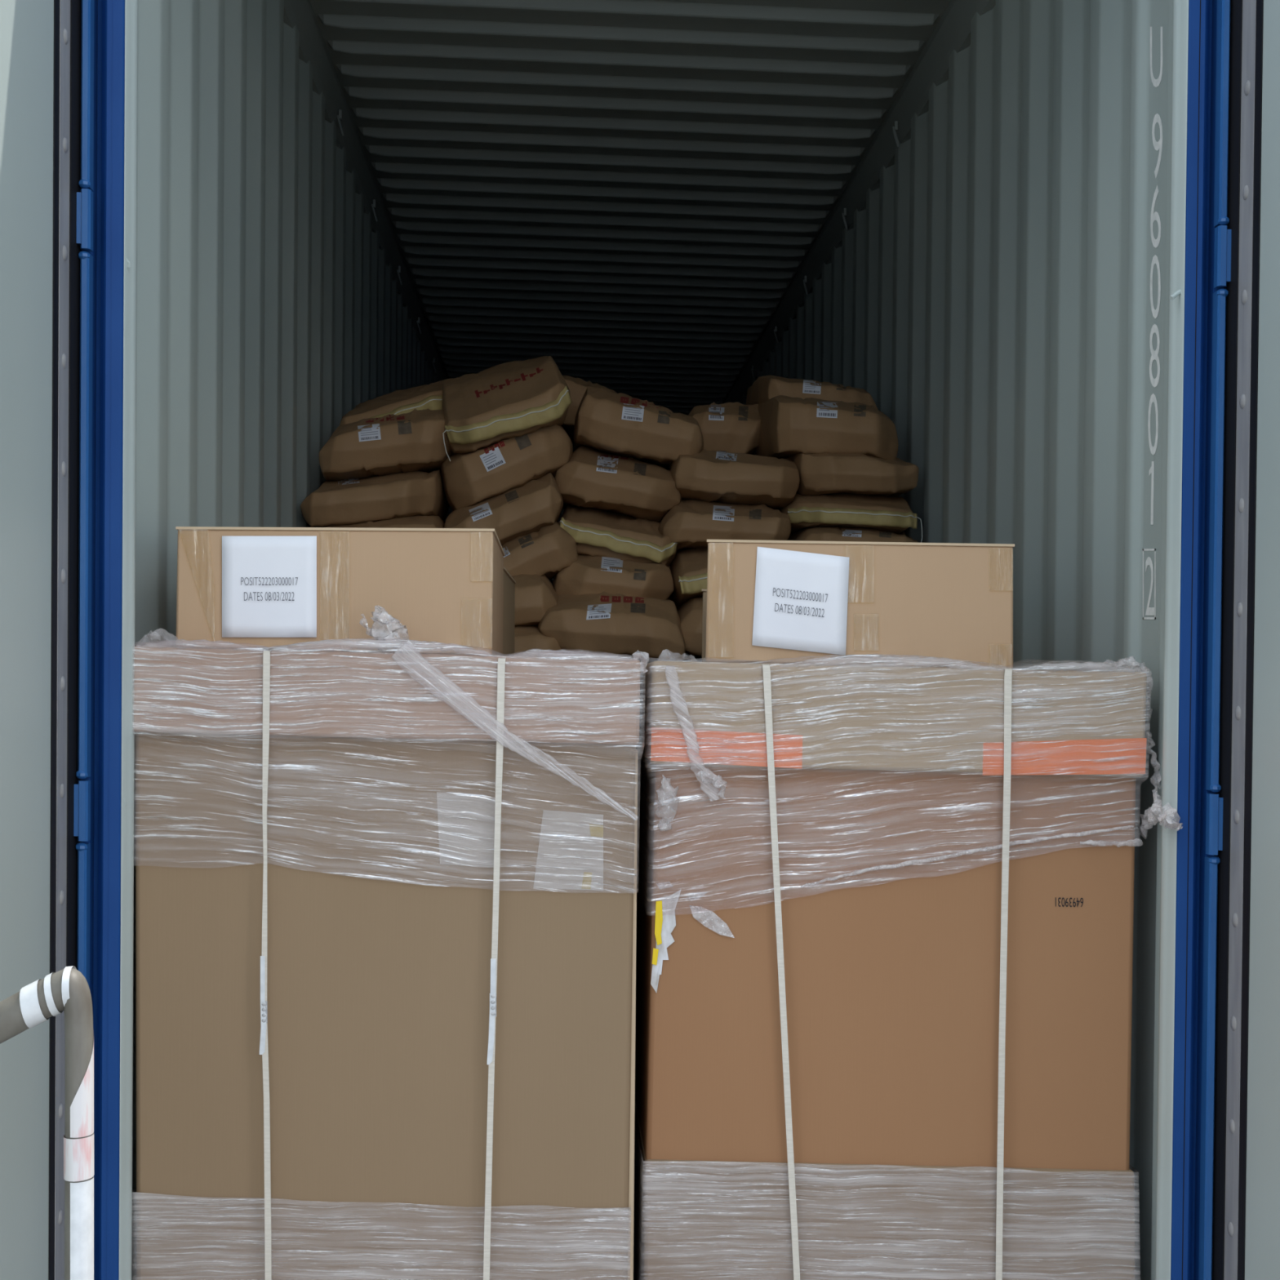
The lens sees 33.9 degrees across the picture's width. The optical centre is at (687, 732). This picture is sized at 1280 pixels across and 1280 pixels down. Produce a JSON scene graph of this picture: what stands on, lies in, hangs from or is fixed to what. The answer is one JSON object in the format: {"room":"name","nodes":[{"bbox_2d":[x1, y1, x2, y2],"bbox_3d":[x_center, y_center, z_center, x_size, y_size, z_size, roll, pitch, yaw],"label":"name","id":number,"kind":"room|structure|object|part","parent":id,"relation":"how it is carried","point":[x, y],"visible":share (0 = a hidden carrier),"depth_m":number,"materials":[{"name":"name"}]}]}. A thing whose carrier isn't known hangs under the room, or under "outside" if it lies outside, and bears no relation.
{"room":"shipping container","nodes":[
{"label":"shipping container","id":0,"kind":"room"},
{"bbox_2d":[131,0,453,1279],"bbox_3d":[-1.199,-0.432,9.058,0.024,2.720,12.010,0,1,-3],"label":"wall","id":1,"kind":"structure","parent":0,"point":[269,307],"depth_m":4.17,"materials":[{"name":"grey metal"}]},
{"bbox_2d":[0,0,82,1279],"bbox_3d":[-0.864,-0.498,2.459,0.043,2.900,1.182,0,1,-3],"label":"door","id":2,"kind":"structure","parent":1,"relation":"in","point":[40,40],"depth_m":2.84,"materials":[{"name":"grey paint"}]},
{"bbox_2d":[73,0,137,1279],"bbox_3d":[-0.867,-0.429,3.100,0.108,3.062,0.162,0,1,-3],"label":"trim","id":3,"kind":"structure","parent":1,"relation":"attached to","point":[107,200],"depth_m":3.05,"materials":[{"name":"blue paint"}]},
{"bbox_2d":[284,0,447,382],"bbox_3d":[-1.181,-1.800,9.013,0.068,0.144,12.050,0,1,-3],"label":"trim","id":4,"kind":"structure","parent":1,"relation":"attached to","point":[313,47],"depth_m":6.32,"materials":[{"name":"grey paint"}]},
{"bbox_2d":[548,508,690,665],"bbox_3d":[-0.762,-0.587,15.118,1.640,2.865,0.040,0,1,-3],"label":"wall","id":5,"kind":"structure","parent":0,"point":[687,657],"depth_m":15.13,"materials":[{"name":"grey metal"}]},
{"bbox_2d":[309,0,951,452],"bbox_3d":[-0.386,-1.829,9.060,1.600,0.050,12.050,0,1,-3],"label":"ceiling","id":6,"kind":"structure","parent":0,"point":[628,194],"depth_m":6.50,"materials":[{"name":"grey paint"}]},
{"bbox_2d":[690,0,1173,1279],"bbox_3d":[0.396,-0.394,9.154,0.024,2.720,12.010,0,1,-3],"label":"wall","id":7,"kind":"structure","parent":0,"point":[1001,295],"depth_m":4.15,"materials":[{"name":"grey metal"}]},
{"bbox_2d":[724,0,995,403],"bbox_3d":[0.408,-1.762,9.109,0.068,0.143,12.050,0,1,-3],"label":"top side rail","id":8,"kind":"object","parent":7,"relation":"attached to","point":[953,30],"depth_m":6.24,"materials":[{"name":"grey metal"}]},
{"bbox_2d":[1155,0,1231,1279],"bbox_3d":[0.776,-0.389,3.199,0.119,3.062,0.162,0,1,-3],"label":"trim","id":9,"kind":"structure","parent":7,"relation":"attached to","point":[1200,255],"depth_m":3.15,"materials":[{"name":"blue paint"}]},
{"bbox_2d":[1212,0,1279,1279],"bbox_3d":[0.857,-0.457,2.564,0.043,2.900,1.182,0,1,-3],"label":"door","id":10,"kind":"structure","parent":7,"relation":"in","point":[1246,1242],"depth_m":3.03,"materials":[{"name":"grey paint"}]},
{"bbox_3d":[-0.413,0.927,9.101,1.600,0.184,12.070,1,1,-3],"label":"floor","id":11,"kind":"structure","parent":0,"visible":0},
{"bbox_2d":[132,607,648,1279],"bbox_3d":[-0.489,0.370,3.833,0.774,1.147,1.455,0,1,-3],"label":"carton","id":12,"kind":"object","parent":11,"relation":"on","point":[385,904],"visible":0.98,"depth_m":3.14,"materials":[{"name":"cardboard"}]},
{"bbox_2d":[175,526,504,655],"bbox_3d":[-0.554,-0.223,3.492,0.482,0.194,0.589,0,1,-3],"label":"carton","id":13,"kind":"object","parent":12,"relation":"on","point":[247,588],"visible":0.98,"depth_m":3.21,"materials":[{"name":"cardboard"}]},
{"bbox_3d":[-0.489,-0.068,3.837,0.752,0.140,1.430,0,1,-3],"label":"lid","id":14,"kind":"part","parent":12,"relation":"part of","materials":[{"name":"cardboard"}]},
{"bbox_2d":[502,566,515,656],"bbox_3d":[-0.567,-0.228,4.145,0.442,0.182,0.604,0,1,-3],"label":"carton","id":15,"kind":"object","parent":12,"relation":"on","point":[508,589],"visible":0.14,"depth_m":4.17,"materials":[{"name":"beige cardboard"}]},
{"bbox_2d":[633,653,1181,1279],"bbox_3d":[0.298,0.413,3.862,0.808,1.101,1.553,0,1,-3],"label":"carton","id":16,"kind":"object","parent":11,"relation":"on","point":[885,914],"visible":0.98,"depth_m":3.24,"materials":[{"name":"brown cardboard"}]},
{"bbox_2d":[702,589,706,662],"bbox_3d":[0.282,-0.197,4.226,0.543,0.154,0.504,0,1,-3],"label":"carton","id":17,"kind":"object","parent":16,"relation":"on","point":[704,591],"visible":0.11,"depth_m":3.96,"materials":[{"name":"beige cardboard"}]},
{"bbox_2d":[705,539,1014,668],"bbox_3d":[0.283,-0.207,3.593,0.541,0.199,0.569,0,1,-3],"label":"carton","id":18,"kind":"object","parent":16,"relation":"on","point":[769,602],"visible":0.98,"depth_m":3.31,"materials":[{"name":"cardboard"}]},
{"bbox_3d":[0.285,-0.034,3.924,0.767,0.172,1.410,0,1,-3],"label":"lid","id":19,"kind":"part","parent":16,"relation":"part of","materials":[{"name":"beige cardboard"}]},
{"bbox_3d":[-0.466,0.839,5.361,0.337,0.147,0.735,1,1,-3],"label":"sack","id":20,"kind":"object","parent":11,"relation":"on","visible":0},
{"bbox_3d":[-0.473,0.710,5.345,0.337,0.147,0.735,0,1,-4],"label":"sack","id":21,"kind":"object","parent":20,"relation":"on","visible":0},
{"bbox_3d":[-0.486,0.581,5.358,0.337,0.147,0.735,0,1,-4],"label":"sack","id":22,"kind":"object","parent":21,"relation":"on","visible":0},
{"bbox_3d":[-0.462,0.453,5.355,0.337,0.147,0.735,1,1,-3],"label":"sack","id":23,"kind":"object","parent":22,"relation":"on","visible":0},
{"bbox_3d":[-0.465,0.325,5.323,0.337,0.147,0.735,1,1,-2],"label":"sack","id":24,"kind":"object","parent":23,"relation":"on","visible":0},
{"bbox_3d":[-0.480,0.196,5.325,0.337,0.147,0.735,0,1,-4],"label":"sack","id":25,"kind":"object","parent":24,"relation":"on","visible":0},
{"bbox_3d":[-0.474,0.067,5.338,0.337,0.147,0.735,1,1,-3],"label":"sack","id":26,"kind":"object","parent":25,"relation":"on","visible":0},
{"bbox_3d":[-0.472,-0.062,5.341,0.337,0.147,0.735,1,1,-3],"label":"sack","id":27,"kind":"object","parent":26,"relation":"on","visible":0},
{"bbox_2d":[514,625,568,657],"bbox_3d":[-0.455,-0.209,5.227,0.313,0.169,0.736,0,1,-4],"label":"sack","id":28,"kind":"object","parent":27,"relation":"on","point":[529,638],"visible":0.1,"depth_m":4.88,"materials":[{"name":"brown paper"}]},
{"bbox_2d":[511,573,558,626],"bbox_3d":[-0.475,-0.322,5.285,0.306,0.189,0.733,0,1,-4],"label":"sack","id":29,"kind":"object","parent":28,"relation":"on","point":[535,594],"visible":0.22,"depth_m":4.94,"materials":[{"name":"brown paper"}]},
{"bbox_2d":[444,472,563,546],"bbox_3d":[-0.482,-0.545,5.480,0.311,0.286,0.737,0,1,-4],"label":"sack","id":30,"kind":"object","parent":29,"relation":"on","point":[523,510],"visible":0.5,"depth_m":5.14,"materials":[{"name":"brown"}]},
{"bbox_2d":[440,423,573,511],"bbox_3d":[-0.477,-0.705,5.557,0.344,0.288,0.739,0,1,-5],"label":"sack","id":31,"kind":"object","parent":30,"relation":"on","point":[470,478],"visible":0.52,"depth_m":5.21,"materials":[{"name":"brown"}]},
{"bbox_2d":[483,440,505,453],"bbox_3d":[-0.478,-0.707,5.211,0.053,0.015,0.022,-24,5,-3],"label":"print","id":32,"kind":"object","parent":31,"relation":"attached to","point":[499,447],"depth_m":5.20},
{"bbox_2d":[441,355,572,461],"bbox_3d":[-0.480,-0.855,5.502,0.331,0.353,0.746,0,1,-6],"label":"sack","id":33,"kind":"object","parent":31,"relation":"on","point":[483,409],"visible":0.94,"depth_m":5.21,"materials":[{"name":"brown"}]},
{"bbox_2d":[474,367,543,397],"bbox_3d":[-0.452,-0.890,5.334,0.183,0.025,0.110,-17,14,-3],"label":"print","id":34,"kind":"object","parent":33,"relation":"attached to","point":[531,376],"depth_m":5.33},
{"bbox_2d":[502,520,577,578],"bbox_3d":[-0.445,-0.442,5.424,0.325,0.248,0.732,0,1,-3],"label":"sack","id":35,"kind":"object","parent":29,"relation":"on","point":[551,549],"visible":0.34,"depth_m":5.08,"materials":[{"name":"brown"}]},
{"bbox_3d":[0.071,0.849,5.389,0.337,0.147,0.735,0,1,-5],"label":"sack","id":36,"kind":"object","parent":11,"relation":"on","visible":0},
{"bbox_3d":[0.083,0.715,5.358,0.337,0.147,0.735,0,1,-5],"label":"sack","id":37,"kind":"object","parent":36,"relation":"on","visible":0},
{"bbox_3d":[0.079,0.580,5.368,0.337,0.147,0.735,0,1,-4],"label":"sack","id":38,"kind":"object","parent":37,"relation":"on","visible":0},
{"bbox_3d":[0.086,0.445,5.365,0.337,0.147,0.735,0,1,-5],"label":"sack","id":39,"kind":"object","parent":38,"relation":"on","visible":0},
{"bbox_3d":[0.096,0.310,5.362,0.337,0.147,0.735,1,1,-3],"label":"sack","id":40,"kind":"object","parent":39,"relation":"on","visible":0},
{"bbox_3d":[0.096,0.175,5.350,0.337,0.147,0.735,1,1,-2],"label":"sack","id":41,"kind":"object","parent":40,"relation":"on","visible":0},
{"bbox_3d":[0.103,0.039,5.385,0.337,0.147,0.735,1,1,-2],"label":"sack","id":42,"kind":"object","parent":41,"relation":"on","visible":0},
{"bbox_3d":[0.085,-0.096,5.381,0.337,0.147,0.735,0,1,-4],"label":"sack","id":43,"kind":"object","parent":42,"relation":"on","visible":0},
{"bbox_2d":[676,596,702,656],"bbox_3d":[0.096,-0.266,5.321,0.315,0.192,0.737,1,1,-2],"label":"sack","id":44,"kind":"object","parent":43,"relation":"on","point":[691,612],"visible":0.15,"depth_m":4.98,"materials":[{"name":"brown paper"}]},
{"bbox_2d":[537,591,685,661],"bbox_3d":[-0.192,-0.268,5.243,0.361,0.199,0.735,1,1,-3],"label":"sack","id":45,"kind":"object","parent":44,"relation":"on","point":[602,624],"visible":0.78,"depth_m":4.90,"materials":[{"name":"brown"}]},
{"bbox_2d":[552,554,674,599],"bbox_3d":[-0.193,-0.400,5.421,0.307,0.179,0.735,1,1,-2],"label":"sack","id":46,"kind":"object","parent":45,"relation":"on","point":[588,574],"visible":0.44,"depth_m":5.08,"materials":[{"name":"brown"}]},
{"bbox_2d":[558,504,677,566],"bbox_3d":[-0.189,-0.515,5.510,0.303,0.207,0.749,1,1,-3],"label":"sack","id":47,"kind":"object","parent":46,"relation":"on","point":[595,531],"visible":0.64,"depth_m":5.17,"materials":[{"name":"brown"}]},
{"bbox_2d":[554,445,682,521],"bbox_3d":[-0.186,-0.657,5.595,0.342,0.217,0.740,1,1,-3],"label":"sack","id":48,"kind":"object","parent":47,"relation":"on","point":[593,478],"visible":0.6,"depth_m":5.25,"materials":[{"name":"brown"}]},
{"bbox_2d":[600,453,634,460],"bbox_3d":[-0.182,-0.721,5.481,0.088,0.027,0.205,9,4,-4],"label":"print","id":49,"kind":"object","parent":48,"relation":"attached to","point":[604,456],"depth_m":5.42},
{"bbox_2d":[600,595,644,603],"bbox_3d":[-0.157,-0.325,5.110,0.113,0.018,0.281,5,4,-4],"label":"print","id":50,"kind":"object","parent":45,"relation":"attached to","point":[603,599],"depth_m":5.01},
{"bbox_2d":[669,547,707,605],"bbox_3d":[0.074,-0.423,5.396,0.250,0.202,0.751,0,1,-4],"label":"sack","id":51,"kind":"object","parent":44,"relation":"on","point":[688,568],"visible":0.21,"depth_m":5.13,"materials":[{"name":"brown"}]},
{"bbox_2d":[657,499,791,550],"bbox_3d":[0.084,-0.538,5.534,0.340,0.158,0.735,1,1,-3],"label":"sack","id":52,"kind":"object","parent":51,"relation":"on","point":[690,523],"visible":0.61,"depth_m":5.19,"materials":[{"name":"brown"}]},
{"bbox_2d":[667,448,799,509],"bbox_3d":[0.111,-0.672,5.613,0.339,0.176,0.733,0,1,-4],"label":"sack","id":53,"kind":"object","parent":52,"relation":"on","point":[715,476],"visible":0.75,"depth_m":5.27,"materials":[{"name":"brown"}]},
{"bbox_2d":[573,386,703,469],"bbox_3d":[-0.137,-0.810,5.657,0.343,0.229,0.738,1,1,-2],"label":"sack","id":54,"kind":"object","parent":53,"relation":"on","point":[606,421],"visible":0.77,"depth_m":5.31,"materials":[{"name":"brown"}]},
{"bbox_2d":[560,375,631,443],"bbox_3d":[-0.283,-0.928,6.176,0.272,0.244,0.736,1,1,-3],"label":"sack","id":55,"kind":"object","parent":54,"relation":"on","point":[578,387],"visible":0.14,"depth_m":5.83,"materials":[{"name":"brown paper"}]},
{"bbox_2d":[620,396,661,408],"bbox_3d":[-0.120,-0.852,5.447,0.110,0.029,0.243,8,4,-4],"label":"print","id":56,"kind":"object","parent":54,"relation":"attached to","point":[626,402],"depth_m":5.36},
{"bbox_2d":[688,401,760,454],"bbox_3d":[0.093,-0.851,6.051,0.277,0.206,0.734,1,1,-2],"label":"sack","id":57,"kind":"object","parent":53,"relation":"on","point":[729,427],"visible":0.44,"depth_m":5.70,"materials":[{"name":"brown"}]},
{"bbox_3d":[0.394,0.858,5.568,0.337,0.147,0.735,0,1,-4],"label":"sack","id":58,"kind":"object","parent":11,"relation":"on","visible":0},
{"bbox_3d":[0.406,0.731,5.575,0.337,0.147,0.735,1,1,-3],"label":"sack","id":59,"kind":"object","parent":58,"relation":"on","visible":0},
{"bbox_3d":[0.403,0.604,5.591,0.337,0.147,0.735,1,1,-2],"label":"sack","id":60,"kind":"object","parent":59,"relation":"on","visible":0},
{"bbox_3d":[0.409,0.477,5.586,0.337,0.147,0.735,1,1,-2],"label":"sack","id":61,"kind":"object","parent":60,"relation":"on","visible":0},
{"bbox_3d":[0.402,0.350,5.587,0.337,0.147,0.735,0,1,-4],"label":"sack","id":62,"kind":"object","parent":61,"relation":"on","visible":0},
{"bbox_3d":[0.411,0.223,5.552,0.337,0.147,0.735,1,1,-3],"label":"sack","id":63,"kind":"object","parent":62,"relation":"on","visible":0},
{"bbox_3d":[0.403,0.096,5.578,0.337,0.147,0.735,1,1,-3],"label":"sack","id":64,"kind":"object","parent":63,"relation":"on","visible":0},
{"bbox_3d":[0.395,-0.031,5.582,0.337,0.147,0.735,0,1,-5],"label":"sack","id":65,"kind":"object","parent":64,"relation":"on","visible":0},
{"bbox_3d":[0.415,-0.158,5.559,0.337,0.147,0.735,1,1,-3],"label":"sack","id":66,"kind":"object","parent":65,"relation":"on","visible":0},
{"bbox_3d":[0.417,-0.285,5.557,0.337,0.147,0.735,1,1,-3],"label":"sack","id":67,"kind":"object","parent":66,"relation":"on","visible":0},
{"bbox_2d":[786,525,918,542],"bbox_3d":[0.408,-0.479,5.537,0.341,0.156,0.739,1,1,-1],"label":"sack","id":68,"kind":"object","parent":67,"relation":"on","point":[823,533],"visible":0.26,"depth_m":5.20,"materials":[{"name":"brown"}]},
{"bbox_2d":[775,492,922,542],"bbox_3d":[0.402,-0.562,5.585,0.340,0.181,0.749,0,1,-4],"label":"sack","id":69,"kind":"object","parent":68,"relation":"on","point":[892,513],"visible":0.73,"depth_m":5.26,"materials":[{"name":"brown"}]},
{"bbox_2d":[786,452,919,496],"bbox_3d":[0.420,-0.684,5.632,0.324,0.147,0.733,1,1,-3],"label":"sack","id":70,"kind":"object","parent":69,"relation":"on","point":[825,473],"visible":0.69,"depth_m":5.29,"materials":[{"name":"brown paper"}]},
{"bbox_2d":[752,395,898,459],"bbox_3d":[0.372,-0.804,5.667,0.347,0.209,0.732,0,1,-3],"label":"sack","id":71,"kind":"object","parent":70,"relation":"on","point":[789,426],"visible":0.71,"depth_m":5.33,"materials":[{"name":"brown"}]},
{"bbox_2d":[746,375,877,408],"bbox_3d":[0.350,-0.923,6.012,0.328,0.197,0.735,0,1,-4],"label":"sack","id":72,"kind":"object","parent":71,"relation":"on","point":[765,388],"visible":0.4,"depth_m":5.67,"materials":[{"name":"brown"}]},
{"bbox_3d":[-0.786,-0.187,5.473,0.337,0.147,0.735,1,1,-1],"label":"sack","id":73,"kind":"object","parent":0,"visible":0},
{"bbox_3d":[-0.787,-0.314,5.474,0.337,0.147,0.735,1,1,-2],"label":"sack","id":74,"kind":"object","parent":73,"relation":"on","visible":0},
{"bbox_2d":[310,515,445,528],"bbox_3d":[-0.790,-0.497,5.463,0.359,0.174,0.735,0,1,-4],"label":"sack","id":75,"kind":"object","parent":74,"relation":"on","point":[418,521],"visible":0.09,"depth_m":5.16,"materials":[{"name":"brown paper"}]},
{"bbox_2d":[300,469,449,526],"bbox_3d":[-0.808,-0.607,5.500,0.351,0.189,0.735,0,1,-4],"label":"sack","id":76,"kind":"object","parent":75,"relation":"on","point":[349,501],"visible":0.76,"depth_m":5.16,"materials":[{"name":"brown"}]},
{"bbox_2d":[319,408,453,480],"bbox_3d":[-0.778,-0.757,5.599,0.361,0.218,0.735,0,1,-4],"label":"sack","id":77,"kind":"object","parent":76,"relation":"on","point":[412,441],"visible":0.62,"depth_m":5.26,"materials":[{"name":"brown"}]},
{"bbox_2d":[365,414,404,422],"bbox_3d":[-0.768,-0.798,5.332,0.103,0.023,0.099,-6,4,-3],"label":"print","id":78,"kind":"object","parent":77,"relation":"attached to","point":[388,418],"depth_m":5.31},
{"bbox_2d":[339,380,443,426],"bbox_3d":[-0.787,-0.874,5.887,0.353,0.278,0.758,0,1,-5],"label":"sack","id":79,"kind":"object","parent":77,"relation":"on","point":[429,396],"visible":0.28,"depth_m":5.55,"materials":[{"name":"brown"}]},
{"label":"outside","id":80,"kind":"structure","parent":0,"visible":0},
{"bbox_3d":[-0.366,2.216,8.131,60.000,0.100,70.000,1,1,-3],"label":"ground","id":81,"kind":"structure","parent":80,"visible":0},
{"bbox_2d":[0,965,93,1279],"bbox_3d":[-0.759,1.260,2.278,0.220,2.019,0.046,0,1,-3],"label":"handrail","id":82,"kind":"object","parent":81,"relation":"on","point":[67,989],"visible":1,"depth_m":2.25,"materials":[{"name":"white metal"}]}
]}

